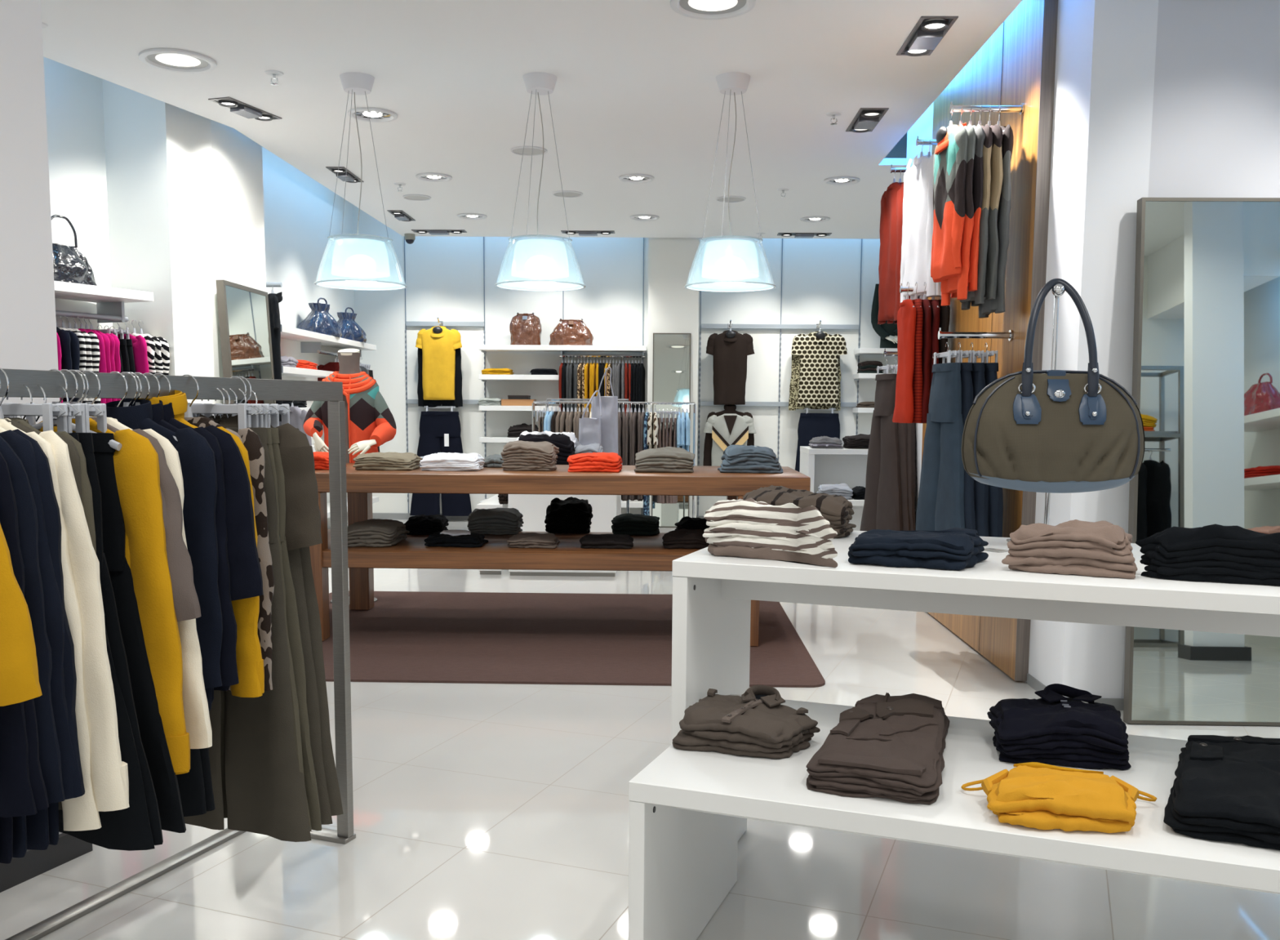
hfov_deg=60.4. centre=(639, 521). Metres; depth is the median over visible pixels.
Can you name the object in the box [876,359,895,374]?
hanger
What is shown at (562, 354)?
rail
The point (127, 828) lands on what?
trousers
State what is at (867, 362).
shirt
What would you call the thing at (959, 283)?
cardigan
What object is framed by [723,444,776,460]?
jeans
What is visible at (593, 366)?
sweater
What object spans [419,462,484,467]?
shirt
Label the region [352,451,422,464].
trousers
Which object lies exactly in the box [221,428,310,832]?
trousers
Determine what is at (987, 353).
hanger
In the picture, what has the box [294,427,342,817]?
trousers
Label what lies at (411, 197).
grille
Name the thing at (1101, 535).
sweater
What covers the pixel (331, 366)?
sweater
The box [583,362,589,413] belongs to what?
sweater
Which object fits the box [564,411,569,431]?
sweater
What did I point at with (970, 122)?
clothes hanger
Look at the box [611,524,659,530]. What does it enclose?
sweater
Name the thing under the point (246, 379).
clothes hanger
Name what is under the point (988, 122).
clothes hanger
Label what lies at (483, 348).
wall shelf
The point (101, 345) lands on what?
sweater
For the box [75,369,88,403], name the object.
clothes hanger
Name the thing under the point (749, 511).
sweater
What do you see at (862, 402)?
shirt
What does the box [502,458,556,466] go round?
sweater
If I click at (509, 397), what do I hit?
storage box
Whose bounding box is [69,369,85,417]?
clothes hanger
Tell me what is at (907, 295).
clothes hanger
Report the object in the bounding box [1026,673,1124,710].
baseboard
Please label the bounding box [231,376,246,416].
clothes hanger
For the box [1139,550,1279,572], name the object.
sweater
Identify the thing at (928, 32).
recessed light
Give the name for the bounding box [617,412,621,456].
sweater
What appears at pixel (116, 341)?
sweater
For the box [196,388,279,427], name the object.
hanger
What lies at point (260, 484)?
garment
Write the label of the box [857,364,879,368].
shirt
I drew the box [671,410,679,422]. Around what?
hanger
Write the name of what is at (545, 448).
sweater
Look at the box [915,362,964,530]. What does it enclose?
trousers
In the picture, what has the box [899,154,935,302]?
blouse
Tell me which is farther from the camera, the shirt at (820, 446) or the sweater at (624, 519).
the shirt at (820, 446)
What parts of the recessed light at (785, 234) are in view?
frame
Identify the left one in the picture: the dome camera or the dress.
the dress
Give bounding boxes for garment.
[32,418,190,773]
[105,399,224,714]
[183,426,311,840]
[184,416,275,697]
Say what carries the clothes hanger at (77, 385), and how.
hanging from the clothes rack at (113, 385)
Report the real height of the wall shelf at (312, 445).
0.059 m
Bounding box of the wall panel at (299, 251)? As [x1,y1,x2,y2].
[262,164,347,527]
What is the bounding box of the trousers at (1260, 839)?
[1163,753,1279,849]
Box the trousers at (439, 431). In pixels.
[410,410,471,515]
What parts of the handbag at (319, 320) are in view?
handle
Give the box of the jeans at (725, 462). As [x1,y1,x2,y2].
[721,458,780,466]
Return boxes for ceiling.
[40,0,1022,239]
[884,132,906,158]
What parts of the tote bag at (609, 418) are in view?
handle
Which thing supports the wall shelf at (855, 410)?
attached to the wall at (821, 277)
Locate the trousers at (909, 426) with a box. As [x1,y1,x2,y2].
[905,422,915,530]
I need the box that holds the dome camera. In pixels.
[404,233,415,244]
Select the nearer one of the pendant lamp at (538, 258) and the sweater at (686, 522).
the pendant lamp at (538, 258)
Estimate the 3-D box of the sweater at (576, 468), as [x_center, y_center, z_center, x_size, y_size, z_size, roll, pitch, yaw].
[-0.257,-0.315,6.286,0.312,0.044,0.303,1,6,1]
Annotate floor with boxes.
[0,519,1279,939]
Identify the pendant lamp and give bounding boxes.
[314,71,407,290]
[494,71,586,291]
[684,71,775,292]
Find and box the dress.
[267,291,283,421]
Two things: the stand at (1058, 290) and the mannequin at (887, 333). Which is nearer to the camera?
the stand at (1058, 290)
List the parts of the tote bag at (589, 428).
handle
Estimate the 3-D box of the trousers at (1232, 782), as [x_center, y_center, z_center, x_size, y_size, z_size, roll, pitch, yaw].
[1.227,0.508,2.209,0.289,0.064,0.561,3,7,24]
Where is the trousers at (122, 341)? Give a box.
[119,338,132,399]
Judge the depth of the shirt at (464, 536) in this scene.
6.17 m
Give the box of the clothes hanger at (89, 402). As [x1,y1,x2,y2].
[83,369,100,417]
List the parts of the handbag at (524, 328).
frame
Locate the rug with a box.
[322,591,825,687]
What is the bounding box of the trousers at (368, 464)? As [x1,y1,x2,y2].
[353,461,419,467]
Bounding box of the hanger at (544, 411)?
[539,408,546,417]
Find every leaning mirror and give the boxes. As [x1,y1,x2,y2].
[215,279,275,426]
[651,333,691,527]
[1123,197,1279,725]
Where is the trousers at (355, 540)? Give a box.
[347,533,407,543]
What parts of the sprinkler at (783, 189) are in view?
plate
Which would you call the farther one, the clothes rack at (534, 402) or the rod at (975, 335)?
the clothes rack at (534, 402)
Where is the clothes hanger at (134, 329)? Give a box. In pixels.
[131,320,136,333]
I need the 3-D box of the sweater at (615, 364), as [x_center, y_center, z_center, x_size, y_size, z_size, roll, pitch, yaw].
[-0.267,-1.450,12.204,0.050,0.623,0.472,1,6,1]
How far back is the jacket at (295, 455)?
2.71 m
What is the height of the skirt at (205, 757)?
0.687 m
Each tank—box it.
[892,299,915,422]
[912,298,923,422]
[920,298,932,422]
[929,298,940,400]
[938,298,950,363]
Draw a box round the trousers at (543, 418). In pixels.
[542,416,544,431]
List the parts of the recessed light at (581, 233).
frame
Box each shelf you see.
[53,280,153,302]
[280,324,376,350]
[281,365,333,377]
[298,407,310,412]
[310,443,315,452]
[322,528,701,571]
[327,496,378,518]
[478,344,646,353]
[478,373,559,382]
[479,405,559,412]
[479,436,517,443]
[480,498,643,508]
[852,407,874,413]
[853,347,896,355]
[853,373,896,380]
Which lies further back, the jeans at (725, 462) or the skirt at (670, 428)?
the skirt at (670, 428)
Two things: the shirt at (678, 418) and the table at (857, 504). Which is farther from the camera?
the shirt at (678, 418)
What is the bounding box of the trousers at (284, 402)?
[283,400,306,404]
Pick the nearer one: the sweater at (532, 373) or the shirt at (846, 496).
the shirt at (846, 496)
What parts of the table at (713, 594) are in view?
panel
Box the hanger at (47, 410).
[0,383,72,432]
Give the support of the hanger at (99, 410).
hanging from the clothes rack at (113, 385)
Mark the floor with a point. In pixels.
(482, 811)
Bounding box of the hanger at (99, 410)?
[11,384,106,432]
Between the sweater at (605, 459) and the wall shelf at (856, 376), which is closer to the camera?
the sweater at (605, 459)
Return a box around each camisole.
[961,761,1156,822]
[992,809,1134,832]
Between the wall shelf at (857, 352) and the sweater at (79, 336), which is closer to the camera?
the sweater at (79, 336)
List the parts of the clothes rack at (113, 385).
rail, post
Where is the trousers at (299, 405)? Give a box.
[289,404,306,407]
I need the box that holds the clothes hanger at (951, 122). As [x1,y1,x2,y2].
[948,107,953,127]
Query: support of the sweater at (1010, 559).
on the sweater at (1083, 570)
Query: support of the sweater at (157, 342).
hanging from the clothes hanger at (134, 329)
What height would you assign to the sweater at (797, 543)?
0.046 m
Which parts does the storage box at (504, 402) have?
lid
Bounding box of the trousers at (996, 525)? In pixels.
[983,362,1004,537]
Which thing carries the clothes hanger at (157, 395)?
hanging from the clothes rack at (113, 385)
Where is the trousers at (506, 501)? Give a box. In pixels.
[498,499,508,503]
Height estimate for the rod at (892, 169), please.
0.062 m
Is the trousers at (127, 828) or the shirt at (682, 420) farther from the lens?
the shirt at (682, 420)
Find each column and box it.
[102,78,266,417]
[647,237,699,517]
[906,0,1158,697]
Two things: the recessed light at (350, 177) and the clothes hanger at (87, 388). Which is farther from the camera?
the recessed light at (350, 177)
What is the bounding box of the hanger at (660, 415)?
[659,408,666,422]
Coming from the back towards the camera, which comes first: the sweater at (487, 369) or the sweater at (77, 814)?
the sweater at (487, 369)
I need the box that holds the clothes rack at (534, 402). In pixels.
[532,400,696,517]
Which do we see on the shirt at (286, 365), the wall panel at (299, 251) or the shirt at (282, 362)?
the shirt at (282, 362)
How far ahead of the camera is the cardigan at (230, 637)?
2.44 m
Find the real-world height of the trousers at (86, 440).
0.824 m
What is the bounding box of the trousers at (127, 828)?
[58,433,153,851]
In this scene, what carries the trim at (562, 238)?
attached to the wall at (821, 277)
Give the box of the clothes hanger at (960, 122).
[958,105,962,125]
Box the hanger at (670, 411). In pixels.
[667,409,674,422]
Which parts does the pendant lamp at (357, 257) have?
power cord, bulb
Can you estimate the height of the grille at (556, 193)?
0.002 m
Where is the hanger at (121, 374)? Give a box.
[109,371,128,406]
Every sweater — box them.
[0,417,128,811]
[0,426,97,832]
[0,501,42,706]
[56,327,79,401]
[56,328,73,401]
[56,331,62,403]
[57,327,87,403]
[63,327,93,404]
[71,328,101,404]
[76,328,106,403]
[85,328,111,402]
[89,328,116,401]
[94,329,119,400]
[106,417,212,749]
[117,333,148,373]
[128,332,156,374]
[131,332,163,373]
[134,390,265,697]
[140,333,168,374]
[296,360,318,366]
[296,364,317,369]
[303,371,396,462]
[313,451,328,462]
[313,465,346,469]
[314,459,328,464]
[314,462,328,466]
[317,361,339,381]
[404,514,448,530]
[405,526,448,534]
[417,347,462,407]
[466,520,524,529]
[467,507,523,524]
[469,527,522,534]
[481,368,512,371]
[481,370,514,373]
[481,372,512,374]
[501,440,559,457]
[501,452,557,462]
[501,464,556,471]
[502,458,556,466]
[506,433,520,437]
[507,422,537,434]
[518,433,575,453]
[529,368,556,373]
[531,372,557,374]
[544,496,593,523]
[545,520,591,533]
[555,411,561,432]
[555,450,574,460]
[555,459,568,464]
[558,362,564,411]
[559,411,565,432]
[561,362,567,412]
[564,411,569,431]
[565,362,569,413]
[567,452,622,466]
[568,362,573,412]
[568,411,573,432]
[568,463,622,471]
[573,362,576,412]
[573,362,579,412]
[573,411,577,437]
[574,442,603,454]
[576,411,582,441]
[577,362,582,413]
[581,362,586,413]
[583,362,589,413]
[584,411,589,417]
[588,362,592,413]
[591,362,595,405]
[595,362,598,395]
[598,362,601,395]
[600,362,605,395]
[604,362,608,395]
[606,363,612,395]
[611,362,614,395]
[611,512,659,527]
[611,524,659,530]
[612,528,659,534]
[613,362,617,395]
[616,362,621,412]
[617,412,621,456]
[620,363,624,413]
[621,411,625,500]
[624,362,627,413]
[624,412,629,500]
[627,363,631,413]
[628,412,632,500]
[630,362,633,408]
[631,411,637,500]
[632,363,636,413]
[634,466,693,472]
[635,363,639,413]
[635,446,694,464]
[635,461,693,468]
[636,412,640,501]
[638,363,644,413]
[640,412,644,500]
[643,412,649,515]
[674,515,709,530]
[702,404,754,466]
[702,521,835,550]
[703,413,755,466]
[703,497,837,539]
[705,535,837,558]
[707,543,837,567]
[742,484,854,520]
[826,514,852,528]
[832,522,856,537]
[877,182,904,324]
[885,182,903,324]
[930,122,968,282]
[951,124,984,297]
[959,124,992,310]
[970,124,1004,306]
[977,124,1013,318]
[1001,554,1137,571]
[1007,519,1132,555]
[1008,546,1134,563]
[1008,564,1136,578]
[1135,524,1279,558]
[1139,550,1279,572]
[1140,564,1279,586]
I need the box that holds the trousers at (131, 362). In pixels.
[125,338,136,373]
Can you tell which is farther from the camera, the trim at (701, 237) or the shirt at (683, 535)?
the trim at (701, 237)
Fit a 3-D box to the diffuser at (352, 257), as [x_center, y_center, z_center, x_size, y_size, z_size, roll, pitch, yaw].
[-1.568,-1.480,6.168,0.319,0.180,0.319,1,6,1]
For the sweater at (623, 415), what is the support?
hanging from the clothes hanger
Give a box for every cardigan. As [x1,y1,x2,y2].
[114,400,238,702]
[163,402,265,690]
[941,124,976,305]
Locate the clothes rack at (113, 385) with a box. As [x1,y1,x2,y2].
[0,368,355,939]
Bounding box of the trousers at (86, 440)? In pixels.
[67,432,163,844]
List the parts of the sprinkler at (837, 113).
plate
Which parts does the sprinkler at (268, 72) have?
plate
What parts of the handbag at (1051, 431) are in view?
handle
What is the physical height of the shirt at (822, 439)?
0.069 m
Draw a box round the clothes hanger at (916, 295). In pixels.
[914,281,921,306]
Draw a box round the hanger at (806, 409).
[803,407,836,413]
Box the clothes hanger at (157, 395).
[143,372,159,397]
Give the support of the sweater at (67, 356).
hanging from the clothes hanger
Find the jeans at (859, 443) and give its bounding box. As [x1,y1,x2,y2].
[843,441,870,445]
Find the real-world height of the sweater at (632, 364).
0.624 m
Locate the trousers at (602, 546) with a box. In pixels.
[580,544,633,548]
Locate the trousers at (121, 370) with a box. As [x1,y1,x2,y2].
[117,338,127,399]
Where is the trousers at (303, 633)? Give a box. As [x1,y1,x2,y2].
[272,426,331,823]
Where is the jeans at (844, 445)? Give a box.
[843,444,869,448]
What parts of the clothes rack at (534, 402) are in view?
rail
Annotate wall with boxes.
[43,56,112,328]
[262,146,354,528]
[352,204,897,515]
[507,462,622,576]
[1120,0,1279,697]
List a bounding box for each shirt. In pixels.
[0,417,81,809]
[0,417,94,537]
[71,417,168,528]
[88,416,201,621]
[279,405,311,445]
[280,355,298,363]
[281,360,297,365]
[281,364,296,367]
[419,452,484,465]
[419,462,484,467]
[421,465,483,471]
[424,529,484,544]
[424,538,488,546]
[477,402,501,404]
[478,397,502,401]
[478,400,501,402]
[478,404,501,405]
[483,462,502,467]
[484,453,504,463]
[506,532,557,545]
[507,539,559,548]
[515,430,578,447]
[543,411,549,431]
[546,411,554,431]
[551,411,557,432]
[646,412,653,448]
[653,412,658,448]
[662,528,707,544]
[662,542,709,548]
[672,728,813,758]
[676,412,680,447]
[679,684,820,748]
[680,412,685,448]
[684,412,690,451]
[805,692,945,795]
[808,435,842,444]
[808,442,841,446]
[809,444,843,448]
[816,490,853,496]
[817,483,853,493]
[842,495,852,498]
[851,494,864,499]
[852,485,864,495]
[856,404,874,407]
[857,360,883,366]
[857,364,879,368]
[857,367,883,371]
[857,370,883,373]
[857,401,874,405]
[986,683,1128,751]
[989,720,1128,759]
[992,728,1131,769]
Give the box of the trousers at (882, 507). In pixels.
[859,373,903,530]
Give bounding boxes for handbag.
[51,214,97,285]
[297,297,342,337]
[337,306,366,342]
[509,312,542,344]
[549,318,593,345]
[961,278,1144,493]
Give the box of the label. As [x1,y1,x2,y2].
[984,547,1008,551]
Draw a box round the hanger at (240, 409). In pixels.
[191,387,258,427]
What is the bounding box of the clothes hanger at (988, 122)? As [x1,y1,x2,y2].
[987,105,991,125]
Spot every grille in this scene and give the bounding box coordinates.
[404,195,429,199]
[512,147,545,154]
[554,191,581,196]
[717,197,743,201]
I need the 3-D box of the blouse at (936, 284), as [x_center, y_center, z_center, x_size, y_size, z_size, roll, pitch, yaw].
[1.711,-1.766,6.614,0.100,0.848,0.504,0,6,-4]
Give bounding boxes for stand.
[604,367,606,395]
[1006,283,1065,541]
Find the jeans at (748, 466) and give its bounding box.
[720,462,781,470]
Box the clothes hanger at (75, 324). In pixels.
[72,316,78,328]
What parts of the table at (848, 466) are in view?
panel, panel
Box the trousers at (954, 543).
[848,527,988,559]
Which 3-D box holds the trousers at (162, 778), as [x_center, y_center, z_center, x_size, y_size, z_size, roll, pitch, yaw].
[-1.216,0.222,2.329,0.594,0.825,0.081,2,6,18]
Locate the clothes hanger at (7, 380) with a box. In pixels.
[0,367,8,417]
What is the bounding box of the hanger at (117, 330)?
[103,325,127,338]
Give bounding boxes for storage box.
[501,399,536,405]
[507,395,530,399]
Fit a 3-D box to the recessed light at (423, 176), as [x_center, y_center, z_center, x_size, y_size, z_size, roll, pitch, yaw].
[-1.626,-2.719,8.675,0.280,0.015,0.280,1,6,1]
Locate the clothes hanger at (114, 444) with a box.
[32,368,121,449]
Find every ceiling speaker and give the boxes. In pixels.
[402,194,431,200]
[510,146,547,155]
[552,190,582,197]
[715,195,746,202]
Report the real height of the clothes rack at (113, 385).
1.366 m
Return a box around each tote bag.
[578,390,601,445]
[591,367,617,453]
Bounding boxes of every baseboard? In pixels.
[0,832,93,892]
[372,512,704,519]
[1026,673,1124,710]
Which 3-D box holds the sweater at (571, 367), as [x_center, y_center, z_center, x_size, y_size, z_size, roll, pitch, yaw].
[-0.757,-1.454,12.218,0.046,0.622,0.474,1,6,2]
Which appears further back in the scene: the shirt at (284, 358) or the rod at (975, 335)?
the shirt at (284, 358)
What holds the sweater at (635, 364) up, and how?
hanging from the clothes hanger
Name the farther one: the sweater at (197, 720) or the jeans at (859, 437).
the jeans at (859, 437)
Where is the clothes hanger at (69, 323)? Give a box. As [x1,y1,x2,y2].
[66,315,71,328]
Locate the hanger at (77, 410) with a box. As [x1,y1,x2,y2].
[3,384,85,433]
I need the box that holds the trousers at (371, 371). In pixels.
[370,369,379,452]
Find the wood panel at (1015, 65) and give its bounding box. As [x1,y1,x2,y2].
[921,0,1057,680]
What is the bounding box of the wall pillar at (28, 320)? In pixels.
[0,0,59,422]
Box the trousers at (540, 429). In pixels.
[537,416,542,431]
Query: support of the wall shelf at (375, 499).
attached to the wall panel at (299, 251)
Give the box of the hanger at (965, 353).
[946,342,972,362]
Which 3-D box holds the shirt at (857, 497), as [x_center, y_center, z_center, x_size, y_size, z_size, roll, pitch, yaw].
[1.735,-0.205,8.603,0.158,0.040,0.263,1,6,1]
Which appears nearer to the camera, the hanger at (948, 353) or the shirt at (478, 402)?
the hanger at (948, 353)
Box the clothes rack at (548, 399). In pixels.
[545,398,629,513]
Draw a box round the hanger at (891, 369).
[885,359,896,373]
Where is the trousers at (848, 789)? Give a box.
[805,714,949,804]
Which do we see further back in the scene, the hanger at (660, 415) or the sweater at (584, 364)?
the sweater at (584, 364)
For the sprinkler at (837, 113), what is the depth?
6.74 m
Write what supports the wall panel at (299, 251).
attached to the wall at (270, 160)
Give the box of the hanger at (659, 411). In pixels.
[656,408,662,422]
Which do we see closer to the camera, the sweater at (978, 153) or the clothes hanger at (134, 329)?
the sweater at (978, 153)
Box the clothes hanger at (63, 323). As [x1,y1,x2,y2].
[60,315,65,327]
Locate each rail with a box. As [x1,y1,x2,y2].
[55,301,128,323]
[300,342,362,359]
[405,317,484,326]
[407,399,478,404]
[560,351,644,357]
[700,400,856,406]
[701,320,858,328]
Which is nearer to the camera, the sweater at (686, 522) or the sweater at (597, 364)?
the sweater at (686, 522)
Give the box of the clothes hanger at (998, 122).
[996,105,1000,125]
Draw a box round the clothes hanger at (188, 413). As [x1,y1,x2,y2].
[182,373,199,416]
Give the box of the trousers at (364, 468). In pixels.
[355,464,419,470]
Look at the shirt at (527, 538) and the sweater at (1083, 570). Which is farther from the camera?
the shirt at (527, 538)
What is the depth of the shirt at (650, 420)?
9.27 m
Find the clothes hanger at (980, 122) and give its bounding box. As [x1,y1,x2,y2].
[977,105,981,125]
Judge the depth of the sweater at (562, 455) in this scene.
8.40 m
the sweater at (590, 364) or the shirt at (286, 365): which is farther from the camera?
the sweater at (590, 364)
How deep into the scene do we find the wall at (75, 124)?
6.81 m
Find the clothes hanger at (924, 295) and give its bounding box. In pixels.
[922,281,926,299]
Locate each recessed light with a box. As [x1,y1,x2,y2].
[138,48,217,73]
[208,96,281,120]
[325,166,364,182]
[347,106,397,122]
[386,209,415,221]
[411,229,466,235]
[416,172,452,182]
[457,213,487,219]
[560,230,614,235]
[618,173,654,182]
[630,213,659,220]
[670,0,755,19]
[777,232,831,237]
[800,216,830,222]
[823,176,859,185]
[845,107,888,132]
[896,16,958,56]
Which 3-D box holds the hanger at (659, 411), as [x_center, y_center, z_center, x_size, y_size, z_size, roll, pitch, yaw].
[0.165,-0.916,9.455,0.052,0.115,0.237,0,6,-2]
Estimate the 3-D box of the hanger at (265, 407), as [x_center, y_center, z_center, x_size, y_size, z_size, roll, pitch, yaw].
[-1.036,-0.268,2.752,0.297,0.137,0.052,3,6,20]
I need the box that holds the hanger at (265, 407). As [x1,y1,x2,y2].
[200,388,270,427]
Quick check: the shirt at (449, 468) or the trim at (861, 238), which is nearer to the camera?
the shirt at (449, 468)
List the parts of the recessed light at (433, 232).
frame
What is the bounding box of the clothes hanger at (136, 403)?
[133,372,177,433]
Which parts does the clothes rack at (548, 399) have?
rail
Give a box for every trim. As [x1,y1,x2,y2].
[404,235,408,513]
[483,236,486,498]
[562,238,564,363]
[641,237,644,514]
[697,237,702,512]
[777,238,782,462]
[856,238,862,435]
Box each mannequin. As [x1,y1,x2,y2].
[312,348,377,604]
[871,284,897,347]
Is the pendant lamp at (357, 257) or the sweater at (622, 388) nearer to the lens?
the pendant lamp at (357, 257)
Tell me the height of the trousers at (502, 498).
0.043 m
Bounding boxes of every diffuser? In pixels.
[331,238,390,277]
[511,239,568,278]
[701,239,759,279]
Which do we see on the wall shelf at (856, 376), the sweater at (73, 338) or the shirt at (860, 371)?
the shirt at (860, 371)
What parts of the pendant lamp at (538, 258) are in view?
bulb, power cord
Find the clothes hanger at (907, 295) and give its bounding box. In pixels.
[906,281,914,306]
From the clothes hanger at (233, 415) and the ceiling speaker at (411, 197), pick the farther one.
the ceiling speaker at (411, 197)
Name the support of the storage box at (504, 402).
on the wall shelf at (483, 408)
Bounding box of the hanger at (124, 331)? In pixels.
[110,325,133,338]
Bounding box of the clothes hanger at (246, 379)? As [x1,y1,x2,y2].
[235,376,251,403]
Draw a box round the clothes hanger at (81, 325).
[78,315,84,328]
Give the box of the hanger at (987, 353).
[974,342,998,363]
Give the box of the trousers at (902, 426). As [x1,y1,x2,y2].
[898,422,910,530]
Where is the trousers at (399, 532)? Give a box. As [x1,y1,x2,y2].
[347,528,409,540]
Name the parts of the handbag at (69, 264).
handle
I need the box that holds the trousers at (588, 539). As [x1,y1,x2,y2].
[579,533,633,545]
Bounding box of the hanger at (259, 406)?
[191,387,263,426]
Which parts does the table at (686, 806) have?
panel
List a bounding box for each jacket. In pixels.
[0,430,79,848]
[0,433,62,857]
[0,444,44,863]
[0,460,35,817]
[9,429,86,843]
[199,413,319,550]
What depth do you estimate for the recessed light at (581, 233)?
11.32 m
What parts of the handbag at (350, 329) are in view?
handle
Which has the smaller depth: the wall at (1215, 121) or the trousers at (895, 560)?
the trousers at (895, 560)
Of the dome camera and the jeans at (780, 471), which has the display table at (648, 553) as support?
the jeans at (780, 471)
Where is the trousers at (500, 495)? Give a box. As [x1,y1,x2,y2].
[497,493,508,497]
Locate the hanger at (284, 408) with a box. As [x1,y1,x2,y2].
[203,389,290,426]
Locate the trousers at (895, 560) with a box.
[848,550,988,570]
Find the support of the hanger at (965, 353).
hanging from the rod at (975, 335)
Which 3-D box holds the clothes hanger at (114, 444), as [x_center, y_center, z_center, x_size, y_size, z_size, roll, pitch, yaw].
[-1.214,-0.234,2.283,0.342,0.166,0.022,3,6,21]
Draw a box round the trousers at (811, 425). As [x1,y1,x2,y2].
[794,413,840,471]
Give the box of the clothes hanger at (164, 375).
[153,373,170,395]
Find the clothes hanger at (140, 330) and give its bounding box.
[138,320,143,333]
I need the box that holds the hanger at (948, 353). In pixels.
[933,342,959,364]
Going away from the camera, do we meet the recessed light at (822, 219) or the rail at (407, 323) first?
the recessed light at (822, 219)
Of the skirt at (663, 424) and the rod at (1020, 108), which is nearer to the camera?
the rod at (1020, 108)
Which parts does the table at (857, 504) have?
panel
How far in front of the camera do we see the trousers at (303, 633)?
2.79 m
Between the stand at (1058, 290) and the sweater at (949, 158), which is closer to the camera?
the stand at (1058, 290)
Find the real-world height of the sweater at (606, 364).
0.625 m
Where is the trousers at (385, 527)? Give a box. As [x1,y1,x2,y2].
[347,518,405,537]
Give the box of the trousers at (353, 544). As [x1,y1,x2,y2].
[347,536,407,546]
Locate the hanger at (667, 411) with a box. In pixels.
[663,408,670,422]
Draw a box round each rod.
[266,282,282,286]
[883,348,897,356]
[889,164,907,173]
[899,283,915,293]
[915,136,937,145]
[937,327,1013,341]
[949,101,1024,114]
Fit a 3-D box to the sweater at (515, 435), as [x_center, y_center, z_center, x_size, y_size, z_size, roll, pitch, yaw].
[-1.302,-0.976,12.298,0.346,0.054,0.280,1,6,1]
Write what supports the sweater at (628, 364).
hanging from the clothes hanger
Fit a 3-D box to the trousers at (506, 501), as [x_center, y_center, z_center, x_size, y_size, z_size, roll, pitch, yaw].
[-1.059,-0.164,8.593,0.084,0.033,0.216,1,6,1]
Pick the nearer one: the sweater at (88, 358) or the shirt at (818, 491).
the sweater at (88, 358)
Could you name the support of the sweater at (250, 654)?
hanging from the clothes hanger at (164, 375)
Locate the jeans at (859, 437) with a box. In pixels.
[842,433,870,443]
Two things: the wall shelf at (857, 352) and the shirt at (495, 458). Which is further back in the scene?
the wall shelf at (857, 352)
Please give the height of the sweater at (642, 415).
0.751 m
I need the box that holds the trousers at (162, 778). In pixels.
[72,431,186,834]
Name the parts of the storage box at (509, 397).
lid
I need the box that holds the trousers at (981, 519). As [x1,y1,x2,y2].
[973,362,989,536]
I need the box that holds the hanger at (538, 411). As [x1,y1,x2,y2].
[536,408,543,421]
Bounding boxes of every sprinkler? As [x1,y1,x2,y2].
[41,22,48,28]
[264,70,283,85]
[393,182,406,191]
[755,232,765,239]
[777,187,789,197]
[826,111,842,124]
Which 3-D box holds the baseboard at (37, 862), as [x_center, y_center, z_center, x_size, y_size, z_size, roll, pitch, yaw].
[-2.216,0.989,2.514,0.660,0.080,1.740,3,6,21]
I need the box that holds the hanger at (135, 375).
[129,372,142,405]
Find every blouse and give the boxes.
[705,329,754,404]
[789,332,841,410]
[791,330,847,405]
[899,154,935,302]
[910,155,939,299]
[920,280,942,299]
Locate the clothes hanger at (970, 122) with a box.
[968,106,972,125]
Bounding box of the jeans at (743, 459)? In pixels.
[720,453,777,463]
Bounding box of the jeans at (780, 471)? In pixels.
[717,466,782,473]
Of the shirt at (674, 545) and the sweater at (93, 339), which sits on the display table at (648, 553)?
the shirt at (674, 545)
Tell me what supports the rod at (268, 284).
attached to the wall panel at (299, 251)
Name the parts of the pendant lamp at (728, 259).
bulb, power cord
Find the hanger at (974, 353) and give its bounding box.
[962,342,984,362]
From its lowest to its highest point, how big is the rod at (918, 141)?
0.062 m
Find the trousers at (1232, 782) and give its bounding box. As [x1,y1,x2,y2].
[1171,734,1279,835]
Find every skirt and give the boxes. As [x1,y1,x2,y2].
[173,748,206,816]
[200,747,215,811]
[652,417,662,502]
[661,417,665,503]
[665,417,669,503]
[668,417,672,503]
[672,417,677,503]
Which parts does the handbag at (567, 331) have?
frame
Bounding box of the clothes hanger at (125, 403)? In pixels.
[120,371,137,406]
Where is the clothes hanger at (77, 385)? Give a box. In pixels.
[60,368,78,419]
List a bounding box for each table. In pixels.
[310,462,810,646]
[476,493,508,574]
[628,693,1279,939]
[671,530,1279,840]
[800,445,869,493]
[846,497,863,530]
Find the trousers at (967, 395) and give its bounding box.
[960,362,975,528]
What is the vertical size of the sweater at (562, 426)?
0.653 m
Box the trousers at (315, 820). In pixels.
[266,427,321,831]
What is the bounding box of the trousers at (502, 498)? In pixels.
[498,496,508,500]
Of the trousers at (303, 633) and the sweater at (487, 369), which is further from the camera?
the sweater at (487, 369)
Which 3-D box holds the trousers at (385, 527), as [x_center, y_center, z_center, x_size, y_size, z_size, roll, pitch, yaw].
[-1.520,0.030,6.322,0.302,0.076,0.453,1,6,1]
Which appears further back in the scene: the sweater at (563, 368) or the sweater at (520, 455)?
the sweater at (563, 368)
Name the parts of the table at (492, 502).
panel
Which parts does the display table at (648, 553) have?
leg, leg, leg, leg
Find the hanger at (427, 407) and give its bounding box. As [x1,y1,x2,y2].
[422,405,455,411]
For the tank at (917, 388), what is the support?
hanging from the clothes hanger at (916, 295)
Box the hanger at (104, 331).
[93,324,119,335]
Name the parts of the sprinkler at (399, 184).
plate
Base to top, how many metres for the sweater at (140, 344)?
0.708 m

